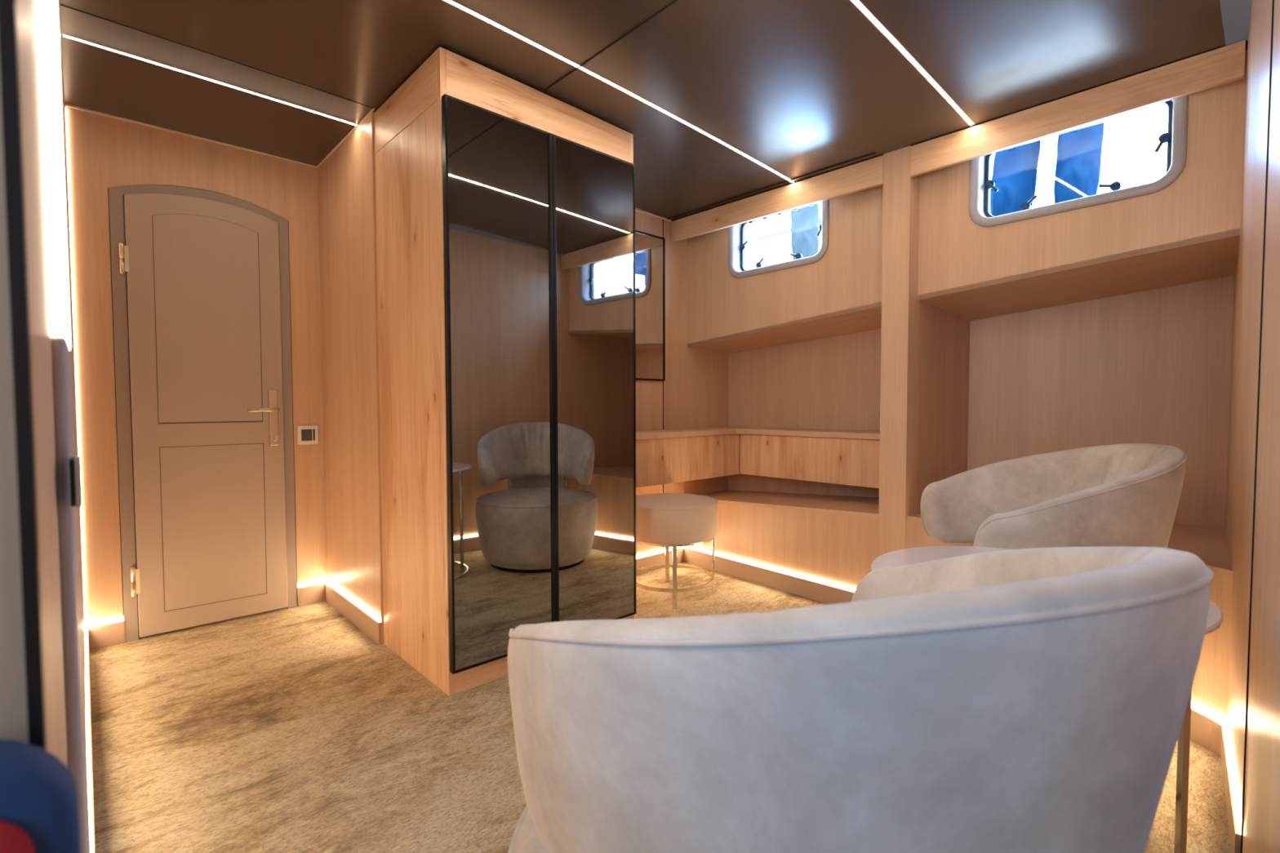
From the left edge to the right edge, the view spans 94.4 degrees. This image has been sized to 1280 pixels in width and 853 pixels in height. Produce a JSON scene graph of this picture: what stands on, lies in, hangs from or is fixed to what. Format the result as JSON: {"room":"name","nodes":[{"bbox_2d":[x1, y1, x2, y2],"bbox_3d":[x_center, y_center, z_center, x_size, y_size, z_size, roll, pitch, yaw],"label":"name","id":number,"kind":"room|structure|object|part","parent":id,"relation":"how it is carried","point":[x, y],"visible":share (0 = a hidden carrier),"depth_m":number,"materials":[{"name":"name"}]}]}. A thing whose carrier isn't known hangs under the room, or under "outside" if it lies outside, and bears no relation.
{"room":"yacht cabin","nodes":[
{"label":"yacht cabin","id":0,"kind":"room"},
{"bbox_2d":[0,0,85,767],"bbox_3d":[-1.248,-0.132,1.226,0.114,2.075,2.818,-2,3,-43],"label":"wall","id":1,"kind":"structure","parent":0,"point":[13,699],"depth_m":0.27,"materials":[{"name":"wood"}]},
{"bbox_2d":[0,0,47,751],"bbox_3d":[-0.245,-0.095,0.233,0.005,2.074,0.012,-2,3,-43],"label":"trim","id":2,"kind":"structure","parent":1,"relation":"attached to","point":[9,46],"depth_m":0.23,"materials":[{"name":"black"}]},
{"bbox_2d":[37,0,90,852],"bbox_3d":[-0.488,-0.103,0.499,0.010,2.066,0.200,-2,3,-43],"label":"wall lamp","id":3,"kind":"object","parent":1,"relation":"attached to","point":[48,15],"visible":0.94,"depth_m":0.43,"materials":[{"name":"grey paint"}]},
{"bbox_2d":[37,0,71,351],"bbox_3d":[-0.489,-0.602,0.480,0.010,1.067,0.200,-2,3,-43],"label":"diffuser","id":4,"kind":"object","parent":3,"relation":"attached to","point":[48,15],"depth_m":0.42,"materials":[{"name":"white plastic"}]},
{"bbox_2d":[64,107,86,622],"bbox_3d":[-2.144,-0.216,2.255,0.006,1.950,0.007,-2,3,-43],"label":"led strip","id":5,"kind":"object","parent":1,"relation":"attached to","point":[66,114],"visible":1,"depth_m":2.25,"materials":[{"name":"white plastic"}]},
{"bbox_2d":[69,455,82,507],"bbox_3d":[-0.404,0.039,0.425,0.006,0.035,0.028,-2,3,-43],"label":"latch plate","id":6,"kind":"object","parent":1,"relation":"attached to","point":[75,474],"visible":1,"depth_m":0.41,"materials":[{"name":"black metal"}]},
{"bbox_2d":[84,623,92,852],"bbox_3d":[-1.200,0.806,1.290,0.008,0.015,2.760,-2,3,-43],"label":"led strip","id":7,"kind":"object","parent":1,"relation":"attached to","point":[86,636],"visible":0.53,"depth_m":1.53,"materials":[{"name":"white"}]},
{"bbox_2d":[86,627,95,852],"bbox_3d":[-1.199,0.859,1.293,0.014,0.089,2.760,-2,3,-43],"label":"baseboard","id":8,"kind":"structure","parent":1,"relation":"attached to","point":[88,662],"depth_m":1.45,"materials":[{"name":"beige"}]},
{"bbox_2d":[64,104,326,623],"bbox_3d":[-1.904,-0.181,2.555,0.990,2.075,0.100,-2,3,-43],"label":"wall","id":9,"kind":"structure","parent":0,"point":[104,152],"depth_m":2.36,"materials":[{"name":"brown wood"}]},
{"bbox_2d":[87,620,124,650],"bbox_3d":[-2.103,0.822,2.332,0.115,0.089,0.014,-2,3,-43],"label":"baseboard","id":10,"kind":"structure","parent":9,"relation":"attached to","point":[110,634],"depth_m":2.33,"materials":[{"name":"beige wood"}]},
{"bbox_2d":[84,616,124,627],"bbox_3d":[-2.104,0.769,2.330,0.115,0.015,0.008,-2,3,-43],"label":"led strip","id":11,"kind":"object","parent":10,"relation":"on","point":[119,619],"visible":0.86,"depth_m":2.33,"materials":[{"name":"white plastic"}]},
{"bbox_2d":[65,103,317,168],"bbox_3d":[-1.835,-1.214,2.509,0.855,0.007,0.006,-2,3,-43],"label":"trim","id":12,"kind":"structure","parent":9,"relation":"attached to","point":[66,104],"depth_m":2.44,"materials":[{"name":"beige"}]},
{"bbox_2d":[107,184,297,642],"bbox_3d":[-1.830,-0.081,2.536,0.653,1.877,0.128,-2,3,-43],"label":"door","id":13,"kind":"structure","parent":9,"relation":"in","point":[200,281],"depth_m":2.51,"materials":[{"name":"beige paint"}]},
{"bbox_3d":[-1.674,-0.073,2.634,0.125,0.021,0.058,-2,3,-43],"label":"lever","id":14,"kind":"part","parent":13,"relation":"part of","materials":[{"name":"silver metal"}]},
{"bbox_3d":[-1.661,-0.040,2.686,0.035,0.253,0.009,-2,3,-43],"label":"handle","id":15,"kind":"part","parent":13,"relation":"part of","materials":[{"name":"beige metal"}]},
{"bbox_3d":[-1.653,0.049,2.681,0.034,0.034,0.018,-2,3,-43],"label":"lock knob","id":16,"kind":"part","parent":13,"relation":"part of","materials":[{"name":"silver metal"}]},
{"bbox_2d":[297,425,318,444],"bbox_3d":[-1.568,0.040,2.798,0.087,0.089,0.012,-2,3,-43],"label":"light switch","id":17,"kind":"object","parent":9,"relation":"attached to","point":[306,434],"visible":1,"depth_m":2.79,"materials":[{"name":"white plastic"}]},
{"bbox_2d":[297,582,325,606],"bbox_3d":[-1.564,0.801,2.835,0.126,0.089,0.014,-2,3,-43],"label":"baseboard","id":18,"kind":"structure","parent":9,"relation":"attached to","point":[314,593],"depth_m":2.83,"materials":[{"name":"beige wood"}]},
{"bbox_2d":[297,578,325,587],"bbox_3d":[-1.565,0.749,2.833,0.126,0.015,0.008,-2,3,-43],"label":"led strip","id":19,"kind":"object","parent":18,"relation":"on","point":[321,581],"visible":1,"depth_m":2.83,"materials":[{"name":"white plastic"}]},
{"bbox_2d":[317,111,383,644],"bbox_3d":[-1.241,-0.184,2.614,0.100,2.074,0.738,-2,3,-43],"label":"wall","id":20,"kind":"structure","parent":0,"point":[346,179],"depth_m":2.52,"materials":[{"name":"brown wood"}]},
{"bbox_2d":[316,108,374,167],"bbox_3d":[-1.267,-1.216,2.523,0.006,0.007,0.760,-2,3,-43],"label":"trim","id":21,"kind":"structure","parent":20,"relation":"attached to","point":[372,109],"depth_m":2.47,"materials":[{"name":"beige wood"}]},
{"bbox_2d":[324,582,381,644],"bbox_3d":[-1.274,0.809,2.612,0.014,0.089,0.727,-2,3,-43],"label":"baseboard","id":22,"kind":"structure","parent":20,"relation":"attached to","point":[366,623],"depth_m":2.55,"materials":[{"name":"beige wood"}]},
{"bbox_2d":[325,578,381,622],"bbox_3d":[-1.274,0.756,2.611,0.008,0.015,0.727,-2,3,-43],"label":"led strip","id":23,"kind":"object","parent":22,"relation":"on","point":[371,613],"visible":1,"depth_m":2.56,"materials":[{"name":"white plastic"}]},
{"bbox_2d":[58,0,1252,221],"bbox_3d":[-0.138,-1.159,1.370,3.830,0.138,4.350,-2,3,-43],"label":"ceiling","id":24,"kind":"structure","parent":0,"point":[798,87],"depth_m":1.92,"materials":[{"name":"brown metal"}]},
{"bbox_2d":[62,33,356,125],"bbox_3d":[-1.447,-1.201,2.093,0.844,0.005,0.021,-2,3,-43],"label":"led strip","id":25,"kind":"object","parent":24,"relation":"attached to","point":[64,35],"visible":1,"depth_m":2.03,"materials":[{"name":"glowing white light emitter"}]},
{"bbox_2d":[60,4,373,108],"bbox_3d":[-1.319,-1.196,1.956,0.848,0.006,0.005,-2,3,-43],"label":"trim","id":26,"kind":"structure","parent":24,"relation":"attached to","point":[60,4],"depth_m":1.89,"materials":[{"name":"black"}]},
{"bbox_2d":[544,0,677,90],"bbox_3d":[0.283,-1.169,1.440,0.005,0.003,1.820,-2,3,-43],"label":"trim","id":27,"kind":"structure","parent":24,"relation":"attached to","point":[674,1],"depth_m":1.82,"materials":[{"name":"black"}]},
{"bbox_2d":[441,0,794,182],"bbox_3d":[0.074,-1.175,2.216,1.794,0.068,0.021,-2,3,-43],"label":"led strip","id":28,"kind":"object","parent":24,"relation":"attached to","point":[452,2],"visible":1,"depth_m":2.02,"materials":[{"name":"white plastic"}]},
{"bbox_2d":[848,0,974,125],"bbox_3d":[0.819,-1.157,1.838,1.207,0.056,0.021,-2,3,-43],"label":"led strip","id":29,"kind":"object","parent":24,"relation":"attached to","point":[858,4],"visible":1,"depth_m":1.86,"materials":[{"name":"glowing white light-emitting plastic diffuser"}]},
{"bbox_2d":[88,562,1231,852],"bbox_3d":[0.112,0.907,1.677,4.500,0.040,4.350,-2,3,-43],"label":"floor","id":30,"kind":"structure","parent":0,"point":[285,730],"depth_m":1.65,"materials":[{"name":"beige carpet"}]},
{"bbox_2d":[0,739,80,852],"bbox_3d":[-0.223,0.538,-0.033,0.390,0.829,0.428,-2,3,-43],"label":"chair","id":31,"kind":"object","parent":30,"relation":"on","point":[39,804],"visible":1,"depth_m":0.21,"materials":[{"name":"blue fabric"}]},
{"bbox_2d":[373,46,635,696],"bbox_3d":[-0.511,-0.173,2.371,0.819,2.067,0.610,-2,3,-43],"label":"wardrobe","id":32,"kind":"object","parent":30,"relation":"on","point":[505,207],"visible":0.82,"depth_m":2.08,"materials":[{"name":"brown wood"}]},
{"bbox_3d":[-0.823,-1.119,2.082,0.020,0.154,0.556,-2,3,-43],"label":"panel","id":33,"kind":"part","parent":32,"relation":"part of","materials":[{"name":"brown wood"}]},
{"bbox_3d":[-0.821,-0.085,2.121,0.020,1.911,0.556,-2,3,-43],"label":"panel","id":34,"kind":"part","parent":32,"relation":"part of","materials":[{"name":"brown wood"}]},
{"bbox_3d":[-0.466,-0.123,2.019,0.399,1.832,0.024,-2,3,-43],"label":"door frame","id":35,"kind":"part","parent":32,"relation":"part of","materials":[{"name":"black metal"}]},
{"bbox_2d":[447,97,552,670],"bbox_3d":[-0.461,-0.123,2.014,0.381,1.814,0.005,-2,3,-43],"label":"mirror glass","id":36,"kind":"object","parent":32,"relation":"attached to","point":[500,167],"depth_m":1.99,"materials":[{"name":"grey"}]},
{"bbox_3d":[-0.172,-0.134,2.293,0.402,1.832,0.024,-2,3,-43],"label":"door frame","id":37,"kind":"part","parent":32,"relation":"part of","materials":[{"name":"black metal"}]},
{"bbox_2d":[555,137,634,621],"bbox_3d":[-0.168,-0.134,2.288,0.384,1.814,0.005,-2,3,-43],"label":"mirror glass","id":38,"kind":"object","parent":32,"relation":"attached to","point":[595,188],"depth_m":2.28,"materials":[{"name":"grey mirror"}]},
{"bbox_3d":[-0.230,-0.173,2.655,0.020,2.045,0.578,-2,3,-43],"label":"panel","id":39,"kind":"part","parent":32,"relation":"part of","materials":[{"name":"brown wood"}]},
{"bbox_2d":[635,493,718,609],"bbox_3d":[0.153,0.594,2.949,0.467,0.488,0.467,-2,3,-43],"label":"round stool","id":40,"kind":"object","parent":30,"relation":"on","point":[667,520],"visible":0.87,"depth_m":2.75,"materials":[{"name":"beige upholstery fabric"},{"name":"metal"}]},
{"bbox_3d":[0.145,0.680,3.168,0.020,0.300,0.008,0,2,-2],"label":"leg","id":41,"kind":"part","parent":40,"relation":"part of","materials":[{"name":"silver metal"}]},
{"bbox_3d":[0.160,0.696,2.738,0.020,0.300,0.008,0,2,-2],"label":"leg","id":42,"kind":"part","parent":40,"relation":"part of","materials":[{"name":"silver metal"}]},
{"bbox_3d":[0.152,0.443,2.944,0.467,0.186,0.467,-2,3,-43],"label":"seat","id":43,"kind":"part","parent":40,"relation":"part of","materials":[{"name":"beige fabric"}]},
{"bbox_3d":[0.367,0.687,2.972,0.008,0.300,0.020,0,2,-5],"label":"leg","id":44,"kind":"part","parent":40,"relation":"part of","materials":[{"name":"silver metal"}]},
{"bbox_2d":[507,546,1213,852],"bbox_3d":[0.195,0.504,0.753,0.732,0.834,0.750,-1,2,-25],"label":"armchair","id":45,"kind":"object","parent":30,"relation":"on","point":[1023,700],"visible":1,"depth_m":0.40,"materials":[{"name":"white fabric"}]},
{"bbox_3d":[0.192,0.694,0.768,0.732,0.382,0.732,-1,2,-25],"label":"seat","id":46,"kind":"part","parent":45,"relation":"part of","materials":[{"name":"beige fabric"}]},
{"bbox_2d":[870,546,1223,852],"bbox_3d":[0.757,0.603,1.182,0.564,0.602,0.564,-2,3,-43],"label":"side table","id":47,"kind":"object","parent":30,"relation":"on","point":[910,556],"visible":0.25,"depth_m":1.10,"materials":[{"name":"white paint"}]},
{"bbox_3d":[1.005,0.613,1.097,0.010,0.588,0.020,1,2,19],"label":"leg","id":48,"kind":"part","parent":47,"relation":"part of","materials":[{"name":"silver metal"}]},
{"bbox_2d":[920,443,1186,549],"bbox_3d":[1.107,0.464,1.759,0.750,0.834,0.732,0,2,13],"label":"armchair","id":49,"kind":"object","parent":30,"relation":"on","point":[1127,495],"visible":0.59,"depth_m":1.51,"materials":[{"name":"white fabric"}]},
{"bbox_2d":[635,207,767,574],"bbox_3d":[0.174,-0.206,3.509,1.850,2.045,0.100,-2,3,-43],"label":"wall","id":50,"kind":"structure","parent":0,"point":[695,384],"depth_m":3.50,"materials":[{"name":"brown wood"}]},
{"bbox_2d":[635,230,665,381],"bbox_3d":[-0.111,-0.657,3.161,0.684,0.812,0.014,-2,3,-43],"label":"wall mirror","id":51,"kind":"object","parent":50,"relation":"attached to","point":[650,249],"visible":0.41,"depth_m":3.32,"materials":[{"name":"black mirror"}]},
{"bbox_2d":[635,208,671,221],"bbox_3d":[-0.128,-1.175,3.133,0.830,0.010,0.006,-2,3,-43],"label":"trim","id":52,"kind":"structure","parent":50,"relation":"attached to","point":[636,210],"depth_m":3.31,"materials":[{"name":"beige wood"}]},
{"bbox_2d":[635,546,683,558],"bbox_3d":[-0.079,0.730,3.249,0.934,0.015,0.008,-2,3,-43],"label":"led strip","id":53,"kind":"object","parent":50,"relation":"on","point":[671,548],"visible":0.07,"depth_m":3.39,"materials":[{"name":"white plastic"}]},
{"bbox_2d":[662,219,663,548],"bbox_3d":[0.134,-0.235,3.414,0.005,1.890,0.003,-2,3,-43],"label":"trim","id":54,"kind":"structure","parent":50,"relation":"attached to","point":[663,220],"depth_m":3.42,"materials":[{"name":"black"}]},
{"bbox_2d":[635,426,879,488],"bbox_3d":[0.575,0.171,2.988,1.506,0.275,1.244,-2,3,-43],"label":"desk","id":55,"kind":"object","parent":50,"relation":"attached to","point":[663,456],"visible":0.66,"depth_m":3.22,"materials":[{"name":"brown wood"}]},
{"bbox_3d":[0.149,0.182,3.157,1.112,0.242,0.020,-2,3,-43],"label":"drawer","id":56,"kind":"part","parent":55,"relation":"part of","materials":[{"name":"brown wood"}]},
{"bbox_3d":[0.574,0.166,3.553,0.046,0.242,0.020,-2,3,-43],"label":"corner post","id":57,"kind":"part","parent":55,"relation":"part of","materials":[{"name":"brown wood"}]},
{"bbox_2d":[635,426,879,439],"bbox_3d":[0.575,0.049,2.983,1.506,0.032,1.244,-2,3,-43],"label":"countertop","id":58,"kind":"structure","parent":55,"relation":"on","point":[679,433],"depth_m":3.24,"materials":[{"name":"brown wood"}]},
{"bbox_3d":[0.956,0.178,3.192,0.020,0.238,1.024,-2,3,-43],"label":"drawer","id":59,"kind":"part","parent":55,"relation":"part of","materials":[{"name":"brown wood"}]},
{"bbox_2d":[667,152,875,219],"bbox_3d":[0.576,-1.171,2.949,0.004,0.004,1.225,-2,3,-43],"label":"trim","id":60,"kind":"structure","parent":50,"relation":"attached to","point":[873,153],"depth_m":2.85,"materials":[{"name":"black"}]},
{"bbox_2d":[671,155,883,242],"bbox_3d":[0.614,-1.109,2.978,0.020,0.116,1.246,-2,3,-43],"label":"trim","id":61,"kind":"structure","parent":50,"relation":"attached to","point":[868,174],"depth_m":2.87,"materials":[{"name":"brown wood"}]},
{"bbox_2d":[692,502,878,588],"bbox_3d":[0.674,0.601,3.092,0.027,0.462,1.260,-2,3,-40],"label":"wall","id":62,"kind":"structure","parent":0,"point":[838,548],"depth_m":2.93,"materials":[{"name":"brown wood"}]},
{"bbox_2d":[683,546,853,604],"bbox_3d":[0.663,0.787,3.092,0.020,0.089,1.250,-2,3,-40],"label":"baseboard","id":63,"kind":"structure","parent":62,"relation":"attached to","point":[825,593],"depth_m":3.06,"materials":[{"name":"beige wood"}]},
{"bbox_2d":[684,546,855,591],"bbox_3d":[0.664,0.734,3.091,0.014,0.015,1.250,-2,3,-40],"label":"led strip","id":64,"kind":"object","parent":63,"relation":"on","point":[781,571],"visible":0.86,"depth_m":3.04,"materials":[{"name":"white plastic"}]},
{"bbox_2d":[700,489,879,517],"bbox_3d":[0.891,0.403,3.288,0.696,0.092,1.257,-2,3,-43],"label":"shelf","id":65,"kind":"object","parent":62,"relation":"on","point":[841,504],"depth_m":3.17,"materials":[{"name":"brown wood"}]},
{"bbox_2d":[728,328,881,497],"bbox_3d":[1.074,-0.133,3.439,1.274,1.140,0.030,2,3,39],"label":"wall","id":66,"kind":"structure","parent":0,"point":[833,382],"depth_m":3.49,"materials":[{"name":"brown wood"}]},
{"bbox_2d":[687,302,881,353],"bbox_3d":[0.911,-0.515,3.273,0.635,0.132,1.257,-2,3,-43],"label":"trim","id":67,"kind":"structure","parent":66,"relation":"attached to","point":[868,319],"depth_m":3.20,"materials":[{"name":"brown wood"}]},
{"bbox_2d":[687,50,1246,346],"bbox_3d":[1.065,-0.803,2.647,0.018,0.725,2.369,-2,3,-41],"label":"wall","id":68,"kind":"structure","parent":0,"point":[954,251],"depth_m":2.37,"materials":[{"name":"brown wood"}]},
{"bbox_2d":[728,199,829,278],"bbox_3d":[0.720,-0.985,3.074,0.095,0.368,0.620,-2,3,-41],"label":"window","id":69,"kind":"structure","parent":68,"relation":"in","point":[736,233],"depth_m":3.15,"materials":[{"name":"grey plastic"}]},
{"bbox_3d":[0.880,-0.954,2.901,0.031,0.047,0.013,1,2,21],"label":"lever","id":70,"kind":"part","parent":69,"relation":"part of","materials":[{"name":"black plastic"}]},
{"bbox_2d":[878,145,969,556],"bbox_3d":[1.421,-0.172,2.833,0.951,2.022,0.114,-2,3,-43],"label":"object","id":71,"kind":"structure","parent":68,"relation":"attached to","point":[925,348],"depth_m":2.53,"materials":[{"name":"brown wood"}]},
{"bbox_2d":[673,40,1247,221],"bbox_3d":[1.018,-1.162,2.606,0.095,0.021,2.340,-2,3,-43],"label":"trim","id":72,"kind":"structure","parent":68,"relation":"attached to","point":[1246,41],"depth_m":2.76,"materials":[{"name":"black"}]},
{"bbox_2d":[968,94,1188,226],"bbox_3d":[1.540,-0.951,2.132,0.095,0.368,0.640,-2,3,-41],"label":"window","id":73,"kind":"structure","parent":68,"relation":"in","point":[980,184],"depth_m":2.05,"materials":[{"name":"grey plastic"}]},
{"bbox_3d":[1.384,-0.936,2.323,0.013,0.043,0.040,-1,2,-23],"label":"lever","id":74,"kind":"part","parent":73,"relation":"part of","materials":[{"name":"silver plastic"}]},
{"bbox_3d":[1.469,-0.848,2.228,0.013,0.035,0.045,-1,2,-26],"label":"lever","id":75,"kind":"part","parent":73,"relation":"part of","materials":[{"name":"black plastic"}]},
{"bbox_3d":[1.619,-0.834,2.056,0.048,0.022,0.013,1,3,36],"label":"lever","id":76,"kind":"part","parent":73,"relation":"part of","materials":[{"name":"black plastic"}]},
{"bbox_3d":[1.710,-0.926,1.948,0.031,0.047,0.013,1,2,21],"label":"lever","id":77,"kind":"part","parent":73,"relation":"part of","materials":[{"name":"black plastic"}]},
{"bbox_2d":[917,228,1239,320],"bbox_3d":[1.797,-0.565,2.411,0.836,0.122,1.010,-2,3,-43],"label":"trim","id":78,"kind":"structure","parent":68,"relation":"attached to","point":[1215,259],"depth_m":2.32,"materials":[{"name":"brown wood"}]},
{"bbox_2d":[967,275,1234,528],"bbox_3d":[2.046,-0.105,2.660,1.025,1.140,0.030,2,3,39],"label":"wall panel","id":79,"kind":"object","parent":68,"relation":"attached to","point":[1152,366],"visible":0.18,"depth_m":2.60,"materials":[{"name":"brown wood"}]},
{"bbox_2d":[990,140,1040,216],"bbox_3d":[1.998,-1.469,3.125,0.307,1.350,0.253,0,2,9],"label":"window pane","id":80,"kind":"object","parent":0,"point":[1015,170],"visible":0.28,"depth_m":3.06,"materials":[{"name":"blue glass"}]},
{"bbox_2d":[907,520,1232,719],"bbox_3d":[1.391,0.618,2.057,0.097,0.502,1.073,-1,2,-24],"label":"wall","id":81,"kind":"structure","parent":0,"point":[1210,689],"depth_m":1.62,"materials":[{"name":"brown wood"}]},
{"bbox_2d":[907,513,1232,577],"bbox_3d":[1.663,0.395,2.321,1.207,0.085,1.010,-2,3,-43],"label":"shelf","id":82,"kind":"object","parent":81,"relation":"on","point":[1209,544],"depth_m":1.99,"materials":[{"name":"brown wood"}]},
{"bbox_2d":[1190,707,1223,756],"bbox_3d":[1.382,0.825,2.063,0.088,0.089,1.040,-1,2,-25],"label":"baseboard","id":83,"kind":"structure","parent":81,"relation":"attached to","point":[1206,731],"depth_m":1.63,"materials":[{"name":"beige wood"}]},
{"bbox_2d":[1191,701,1227,724],"bbox_3d":[1.382,0.772,2.062,0.082,0.015,1.039,-1,2,-25],"label":"led strip","id":84,"kind":"object","parent":81,"relation":"attached to","point":[1219,718],"visible":0.18,"depth_m":1.63,"materials":[{"name":"white plastic"}]},
{"bbox_2d":[1053,122,1104,203],"bbox_3d":[2.208,-1.462,2.931,0.282,1.350,0.208,0,2,-6],"label":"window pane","id":85,"kind":"object","parent":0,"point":[1078,157],"visible":0.27,"depth_m":2.87,"materials":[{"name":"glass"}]},
{"bbox_2d":[1225,0,1279,852],"bbox_3d":[1.418,-0.133,1.312,2.970,2.060,0.270,-2,3,-43],"label":"wall","id":86,"kind":"structure","parent":0,"point":[1261,818],"depth_m":1.15,"materials":[{"name":"brown wood"}]},
{"bbox_2d":[910,40,1245,177],"bbox_3d":[1.442,-1.076,2.084,0.020,0.122,0.959,-2,3,-43],"label":"trim","id":87,"kind":"structure","parent":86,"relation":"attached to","point":[1225,64],"depth_m":2.00,"materials":[{"name":"brown wood"}]},
{"bbox_2d":[1220,726,1240,852],"bbox_3d":[1.377,0.851,1.381,0.014,0.089,0.532,2,3,42],"label":"baseboard","id":88,"kind":"structure","parent":86,"relation":"attached to","point":[1234,837],"depth_m":1.33,"materials":[{"name":"white"}]},
{"bbox_2d":[1223,720,1241,834],"bbox_3d":[1.377,0.798,1.378,0.008,0.015,0.532,2,3,42],"label":"led strip","id":89,"kind":"object","parent":86,"relation":"attached to","point":[1238,818],"visible":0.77,"depth_m":1.33,"materials":[{"name":"white plastic"}]},
{"bbox_2d":[1240,0,1274,852],"bbox_3d":[1.193,-0.118,1.137,0.004,2.045,0.010,-2,3,-43],"label":"trim","id":90,"kind":"structure","parent":86,"relation":"attached to","point":[1273,4],"depth_m":1.14,"materials":[{"name":"black wood"}]},
{"label":"outside","id":91,"kind":"structure","parent":0,"visible":0},
{"bbox_3d":[1.459,-0.733,3.936,0.660,0.060,5.000,-2,3,-43],"label":"trim","id":92,"kind":"structure","parent":91,"visible":0},
{"bbox_2d":[749,217,822,241],"bbox_3d":[1.532,-1.496,3.944,0.048,1.464,4.698,-2,3,-43],"label":"handrail","id":93,"kind":"object","parent":92,"relation":"on","point":[787,230],"visible":0.07,"depth_m":4.48,"materials":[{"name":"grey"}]},
{"bbox_2d":[791,203,818,260],"bbox_3d":[1.167,-1.503,4.059,0.277,1.350,0.197,-1,2,-22],"label":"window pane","id":94,"kind":"object","parent":93,"relation":"hanging from","point":[805,220],"visible":0.25,"depth_m":3.97,"materials":[{"name":"glass"}]}
]}

